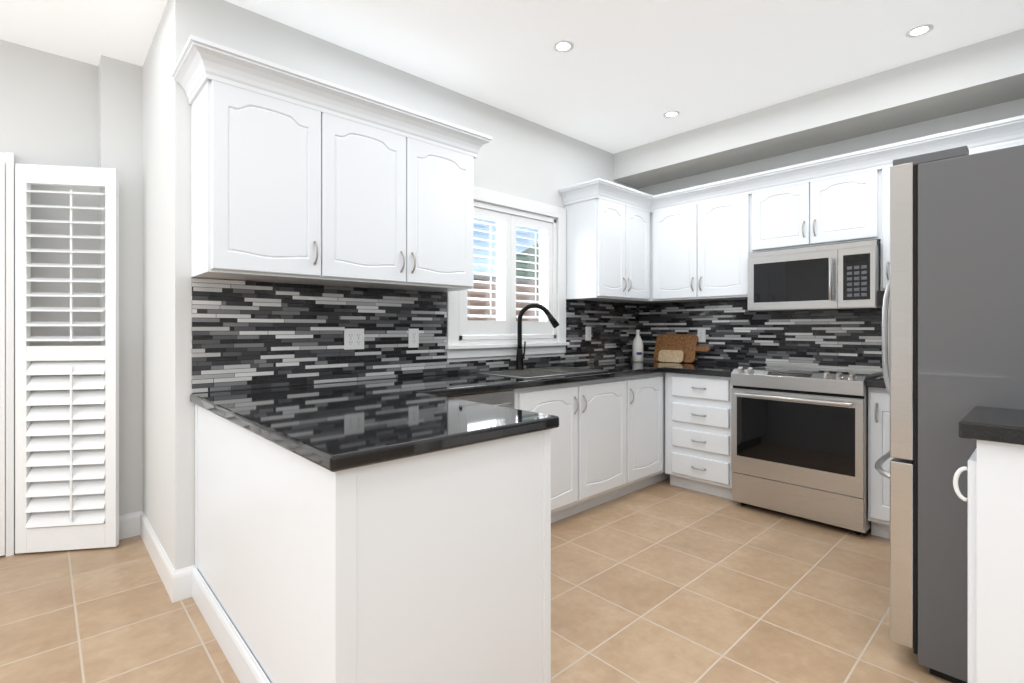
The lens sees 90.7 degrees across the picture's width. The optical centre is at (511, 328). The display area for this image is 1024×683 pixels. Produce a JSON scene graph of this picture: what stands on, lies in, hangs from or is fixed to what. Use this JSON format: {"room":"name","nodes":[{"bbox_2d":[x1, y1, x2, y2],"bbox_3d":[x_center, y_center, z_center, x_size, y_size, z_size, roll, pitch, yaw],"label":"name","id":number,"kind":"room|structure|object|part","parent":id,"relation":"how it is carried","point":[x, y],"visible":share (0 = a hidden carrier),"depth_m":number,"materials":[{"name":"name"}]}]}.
{"room":"kitchen","nodes":[
{"label":"kitchen","id":0,"kind":"room"},
{"bbox_2d":[0,39,98,526],"bbox_3d":[-3.712,-0.166,1.893,3.350,2.750,0.160,0,0,-43],"label":"wall","id":1,"kind":"structure","parent":0,"point":[49,108],"depth_m":2.85,"materials":[{"name":"white paint"}]},
{"bbox_2d":[0,152,118,556],"bbox_3d":[-3.009,0.137,2.215,2.019,2.145,0.323,0,0,-43],"label":"shutters","id":2,"kind":"object","parent":1,"relation":"attached to","point":[62,508],"visible":1,"depth_m":2.73,"materials":[{"name":"white wood"}]},
{"bbox_2d":[99,0,168,557],"bbox_3d":[-2.020,-0.166,2.775,0.330,2.750,1.170,0,0,-43],"label":"wall","id":3,"kind":"structure","parent":0,"point":[134,124],"depth_m":2.88,"materials":[{"name":"white paint"}]},
{"bbox_2d":[138,511,181,602],"bbox_3d":[-1.831,1.141,2.607,0.023,0.135,1.013,0,0,-43],"label":"baseboard","id":4,"kind":"structure","parent":3,"relation":"attached to","point":[177,584],"depth_m":2.45,"materials":[{"name":"white wood"}]},
{"bbox_2d":[169,0,638,569],"bbox_3d":[-0.150,-0.166,3.605,3.820,2.750,0.160,0,0,-43],"label":"wall","id":5,"kind":"structure","parent":0,"point":[517,156],"depth_m":2.56,"materials":[{"name":"white paint"}]},
{"bbox_2d":[187,67,326,283],"bbox_3d":[-1.167,-0.630,2.322,0.462,0.798,0.330,0,0,-43],"label":"upper cabinet","id":6,"kind":"object","parent":5,"relation":"attached to","point":[298,177],"depth_m":2.19,"materials":[{"name":"white wood"}]},
{"bbox_2d":[344,329,363,349],"bbox_3d":[-0.873,0.059,2.804,0.116,0.115,0.008,0,0,-43],"label":"electrical outlet","id":7,"kind":"object","parent":5,"relation":"attached to","point":[353,338],"visible":1,"depth_m":2.80,"materials":[{"name":"white plastic"}]},
{"bbox_2d":[307,107,478,291],"bbox_3d":[-0.663,-0.630,2.791,0.916,0.798,0.330,0,0,-43],"label":"upper cabinet","id":8,"kind":"object","parent":5,"relation":"attached to","point":[400,201],"depth_m":2.63,"materials":[{"name":"white wood"}]},
{"bbox_2d":[408,329,418,347],"bbox_3d":[-0.595,0.059,3.063,0.070,0.115,0.008,0,0,-43],"label":"electrical outlet","id":9,"kind":"object","parent":5,"relation":"attached to","point":[413,338],"visible":1,"depth_m":3.06,"materials":[{"name":"white plastic"}]},
{"bbox_2d":[191,277,639,393],"bbox_3d":[-0.128,0.032,3.508,3.596,0.523,0.008,0,0,-43],"label":"backsplash","id":10,"kind":"structure","parent":5,"relation":"attached to","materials":[{"name":"tile"}]},
{"bbox_2d":[445,187,569,358],"bbox_3d":[-0.041,-0.376,3.672,1.170,1.140,0.200,0,0,-43],"label":"window","id":11,"kind":"structure","parent":5,"relation":"in","point":[454,348],"depth_m":3.71,"materials":[{"name":"white wood"}]},
{"bbox_3d":[-0.089,-0.386,3.723,0.946,0.926,0.040,0,0,-43],"label":"window sash","id":12,"kind":"part","parent":11,"relation":"part of","materials":[{"name":"white wood"}]},
{"bbox_2d":[459,202,555,339],"bbox_3d":[-0.018,-0.386,3.647,0.944,0.924,0.061,0,0,-43],"label":"window shutters","id":13,"kind":"object","parent":11,"relation":"attached to","point":[506,327],"visible":0.77,"depth_m":3.63,"materials":[{"name":"white wood"}]},
{"bbox_2d":[585,327,590,340],"bbox_3d":[0.636,0.044,4.206,0.070,0.115,0.008,0,0,-43],"label":"electrical outlet","id":14,"kind":"object","parent":5,"relation":"attached to","point":[587,333],"visible":1,"depth_m":4.20,"materials":[{"name":"white plastic"}]},
{"bbox_2d":[563,191,629,302],"bbox_3d":[0.663,-0.613,4.023,0.360,0.765,0.330,0,0,-43],"label":"upper cabinet","id":15,"kind":"object","parent":5,"relation":"attached to","point":[624,244],"depth_m":3.90,"materials":[{"name":"white wood"}]},
{"bbox_2d":[630,203,649,302],"bbox_3d":[0.922,-0.613,4.263,0.347,0.765,0.330,0,0,-43],"label":"upper cabinet","id":16,"kind":"object","parent":5,"relation":"attached to","point":[639,215],"depth_m":4.16,"materials":[{"name":"white wood"}]},
{"bbox_2d":[0,478,951,682],"bbox_3d":[-0.075,1.259,0.924,7.360,0.100,6.530,0,0,-43],"label":"floor","id":17,"kind":"structure","parent":0,"point":[663,581],"depth_m":2.19,"materials":[{"name":"tile"}]},
{"bbox_2d":[192,409,557,682],"bbox_3d":[-0.653,0.772,2.000,0.748,0.874,1.500,0,0,-43],"label":"base cabinet","id":18,"kind":"object","parent":17,"relation":"on","point":[392,525],"depth_m":1.47,"materials":[{"name":"white wood"}]},
{"bbox_2d":[190,361,766,476],"bbox_3d":[0.386,0.314,2.948,3.605,0.041,1.526,0,0,-43],"label":"countertop","id":19,"kind":"structure","parent":18,"relation":"on","point":[333,427],"depth_m":2.06,"materials":[{"name":"black stone"}]},
{"bbox_2d":[514,303,558,368],"bbox_3d":[0.176,0.058,3.574,0.243,0.470,0.235,0,0,-43],"label":"faucet","id":20,"kind":"object","parent":19,"relation":"on","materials":[{"name":"black metal"}]},
{"bbox_2d":[486,365,601,376],"bbox_3d":[0.214,0.421,3.397,0.801,0.263,0.472,0,0,-43],"label":"sink","id":21,"kind":"object","parent":19,"relation":"in","point":[543,370],"depth_m":3.53,"materials":[{"name":"grey metal"}]},
{"bbox_2d":[632,330,642,361],"bbox_3d":[1.110,0.152,4.460,0.096,0.282,0.098,0,0,-43],"label":"ceramic bottle","id":22,"kind":"object","parent":19,"relation":"on","point":[637,350],"visible":1,"depth_m":4.42,"materials":[{"name":"white ceramic"}]},
{"bbox_2d":[658,350,683,362],"bbox_3d":[1.367,0.240,4.352,0.041,0.106,0.230,0,0,-43],"label":"cutting board","id":23,"kind":"object","parent":19,"relation":"on","point":[674,356],"visible":0.96,"depth_m":4.34,"materials":[{"name":"brown wood"}]},
{"bbox_2d":[654,334,710,362],"bbox_3d":[1.460,0.172,4.354,0.087,0.241,0.505,0,0,-43],"label":"cutting board","id":24,"kind":"object","parent":19,"relation":"on","point":[686,344],"visible":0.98,"depth_m":4.35,"materials":[{"name":"brown wood"}]},
{"bbox_2d":[558,421,605,520],"bbox_3d":[0.221,0.899,3.389,0.790,0.620,0.440,0,0,-43],"label":"base cabinet","id":25,"kind":"object","parent":17,"relation":"on","point":[581,448],"depth_m":3.21,"materials":[{"name":"white wood"}]},
{"bbox_2d":[606,409,665,501],"bbox_3d":[0.719,0.772,3.878,0.606,0.874,0.618,0,0,-43],"label":"base cabinet","id":26,"kind":"object","parent":17,"relation":"on","point":[636,443],"depth_m":3.62,"materials":[{"name":"white wood"}]},
{"bbox_2d":[666,393,732,499],"bbox_3d":[1.563,0.772,3.875,0.618,0.874,0.527,0,0,-43],"label":"base cabinet","id":27,"kind":"object","parent":17,"relation":"on","point":[698,434],"depth_m":3.65,"materials":[{"name":"white wood"}]},
{"bbox_2d":[731,363,882,534],"bbox_3d":[1.963,0.733,3.360,0.714,0.952,0.760,0,0,-43],"label":"range","id":28,"kind":"object","parent":17,"relation":"on","point":[799,440],"visible":0.96,"depth_m":3.12,"materials":[{"name":"silver metal"}]},
{"bbox_2d":[868,389,892,538],"bbox_3d":[2.424,0.772,2.948,0.618,0.874,0.463,0,0,-43],"label":"base cabinet","id":29,"kind":"object","parent":17,"relation":"on","point":[878,399],"depth_m":2.87,"materials":[{"name":"white wood"}]},
{"bbox_2d":[866,376,885,388],"bbox_3d":[2.656,0.314,2.676,0.648,0.041,1.179,0,0,-43],"label":"countertop","id":30,"kind":"structure","parent":29,"relation":"on","point":[878,382],"depth_m":2.87,"materials":[{"name":"black stone"}]},
{"bbox_2d":[875,145,1023,682],"bbox_3d":[1.941,0.299,1.891,0.910,1.820,0.903,0,0,-43],"label":"refrigerator","id":31,"kind":"object","parent":17,"relation":"on","point":[953,329],"visible":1,"depth_m":1.73,"materials":[{"name":"grey metal"}]},
{"bbox_2d":[953,406,1023,682],"bbox_3d":[1.559,0.732,1.321,0.414,0.955,0.586,0,0,-43],"label":"base cabinet","id":32,"kind":"object","parent":17,"relation":"on","point":[995,498],"visible":1,"depth_m":1.35,"materials":[{"name":"white painted wood"},{"name":"black granite"},{"name":"metal"}]},
{"bbox_2d":[0,0,1023,153],"bbox_3d":[-0.075,-1.591,0.924,7.360,0.100,6.530,0,0,-43],"label":"ceiling","id":33,"kind":"structure","parent":0,"point":[621,75],"depth_m":2.73,"materials":[{"name":"white paint"}]},
{"bbox_2d":[553,40,573,52],"bbox_3d":[0.279,-1.536,2.761,0.114,0.008,0.114,0,0,-43],"label":"recessed light","id":34,"kind":"object","parent":33,"relation":"in","point":[561,46],"visible":1,"depth_m":2.76,"materials":[{"name":"white plastic"}]},
{"bbox_2d":[663,111,679,117],"bbox_3d":[1.146,-1.536,3.635,0.114,0.008,0.114,0,0,-43],"label":"recessed light","id":35,"kind":"object","parent":33,"relation":"in","point":[670,114],"visible":1,"depth_m":3.63,"materials":[{"name":"white plastic"}]},
{"bbox_2d":[906,24,933,37],"bbox_3d":[2.107,-1.536,2.616,0.114,0.008,0.114,0,0,-43],"label":"recessed light","id":36,"kind":"object","parent":33,"relation":"in","point":[919,30],"visible":1,"depth_m":2.61,"materials":[{"name":"white plastic"}]},
{"bbox_2d":[613,28,1023,187],"bbox_3d":[2.810,-1.426,2.696,0.400,0.230,5.198,0,0,-43],"label":"soffit","id":37,"kind":"structure","parent":0,"point":[984,73],"depth_m":3.23,"materials":[{"name":"white paint"}]},
{"bbox_2d":[639,98,1023,365],"bbox_3d":[3.015,-0.166,2.887,0.160,2.750,5.200,0,0,-43],"label":"wall","id":38,"kind":"structure","parent":0,"point":[1000,111],"depth_m":3.47,"materials":[{"name":"white paint"}]},
{"bbox_2d":[650,199,693,302],"bbox_3d":[1.424,-0.613,4.237,0.331,0.765,0.430,0,0,-43],"label":"upper cabinet","id":39,"kind":"object","parent":38,"relation":"attached to","point":[672,225],"depth_m":4.12,"materials":[{"name":"white wood"}]},
{"bbox_2d":[698,329,705,341],"bbox_3d":[1.600,0.059,4.272,0.008,0.115,0.070,0,0,-43],"label":"electrical outlet","id":40,"kind":"object","parent":38,"relation":"attached to","point":[701,335],"visible":1,"depth_m":4.27,"materials":[{"name":"white plastic"}]},
{"bbox_2d":[694,187,749,300],"bbox_3d":[1.709,-0.613,3.930,0.331,0.765,0.407,0,0,-43],"label":"upper cabinet","id":41,"kind":"object","parent":38,"relation":"attached to","point":[721,222],"depth_m":3.82,"materials":[{"name":"white wood"}]},
{"bbox_2d":[639,281,892,388],"bbox_3d":[2.241,0.032,3.594,0.008,0.523,3.090,0,0,-43],"label":"backsplash","id":42,"kind":"structure","parent":38,"relation":"attached to","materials":[{"name":"tile"}]},
{"bbox_2d":[750,179,805,252],"bbox_3d":[1.980,-0.773,3.639,0.331,0.445,0.387,0,0,-43],"label":"upper cabinet","id":43,"kind":"object","parent":38,"relation":"attached to","point":[777,210],"depth_m":3.53,"materials":[{"name":"white wood"}]},
{"bbox_2d":[806,163,881,246],"bbox_3d":[2.243,-0.773,3.355,0.331,0.445,0.387,0,0,-43],"label":"upper cabinet","id":44,"kind":"object","parent":38,"relation":"attached to","point":[842,206],"depth_m":3.24,"materials":[{"name":"white wood"}]},
{"bbox_2d":[748,240,884,311],"bbox_3d":[2.063,-0.331,3.449,0.444,0.413,0.760,0,0,-43],"label":"microwave","id":45,"kind":"object","parent":44,"relation":"attached to","point":[841,276],"visible":1,"depth_m":3.29,"materials":[{"name":"silver metal"}]},
{"bbox_2d":[878,147,955,291],"bbox_3d":[2.510,-0.613,3.068,0.331,0.765,0.394,0,0,-43],"label":"upper cabinet","id":46,"kind":"object","parent":38,"relation":"attached to","point":[885,241],"depth_m":3.08,"materials":[{"name":"white wood"}]},
{"bbox_2d":[968,135,1023,154],"bbox_3d":[2.775,-0.613,2.783,0.331,0.765,0.385,0,0,-43],"label":"upper cabinet","id":47,"kind":"object","parent":38,"relation":"attached to","point":[1015,140],"depth_m":2.72,"materials":[{"name":"white wood"}]},
{"label":"outside","id":48,"kind":"structure","parent":0,"visible":0},
{"bbox_2d":[468,275,538,320],"bbox_3d":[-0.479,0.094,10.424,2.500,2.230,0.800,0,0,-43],"label":"house","id":49,"kind":"structure","parent":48,"point":[485,294],"depth_m":10.04,"materials":[{"name":"brick"}]},
{"bbox_2d":[516,243,538,320],"bbox_3d":[1.388,-1.041,16.936,5.500,4.500,5.400,0,0,-43],"label":"trees","id":50,"kind":"object","parent":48,"point":[527,265],"depth_m":15.00,"materials":[{"name":"green plant"}]}
]}

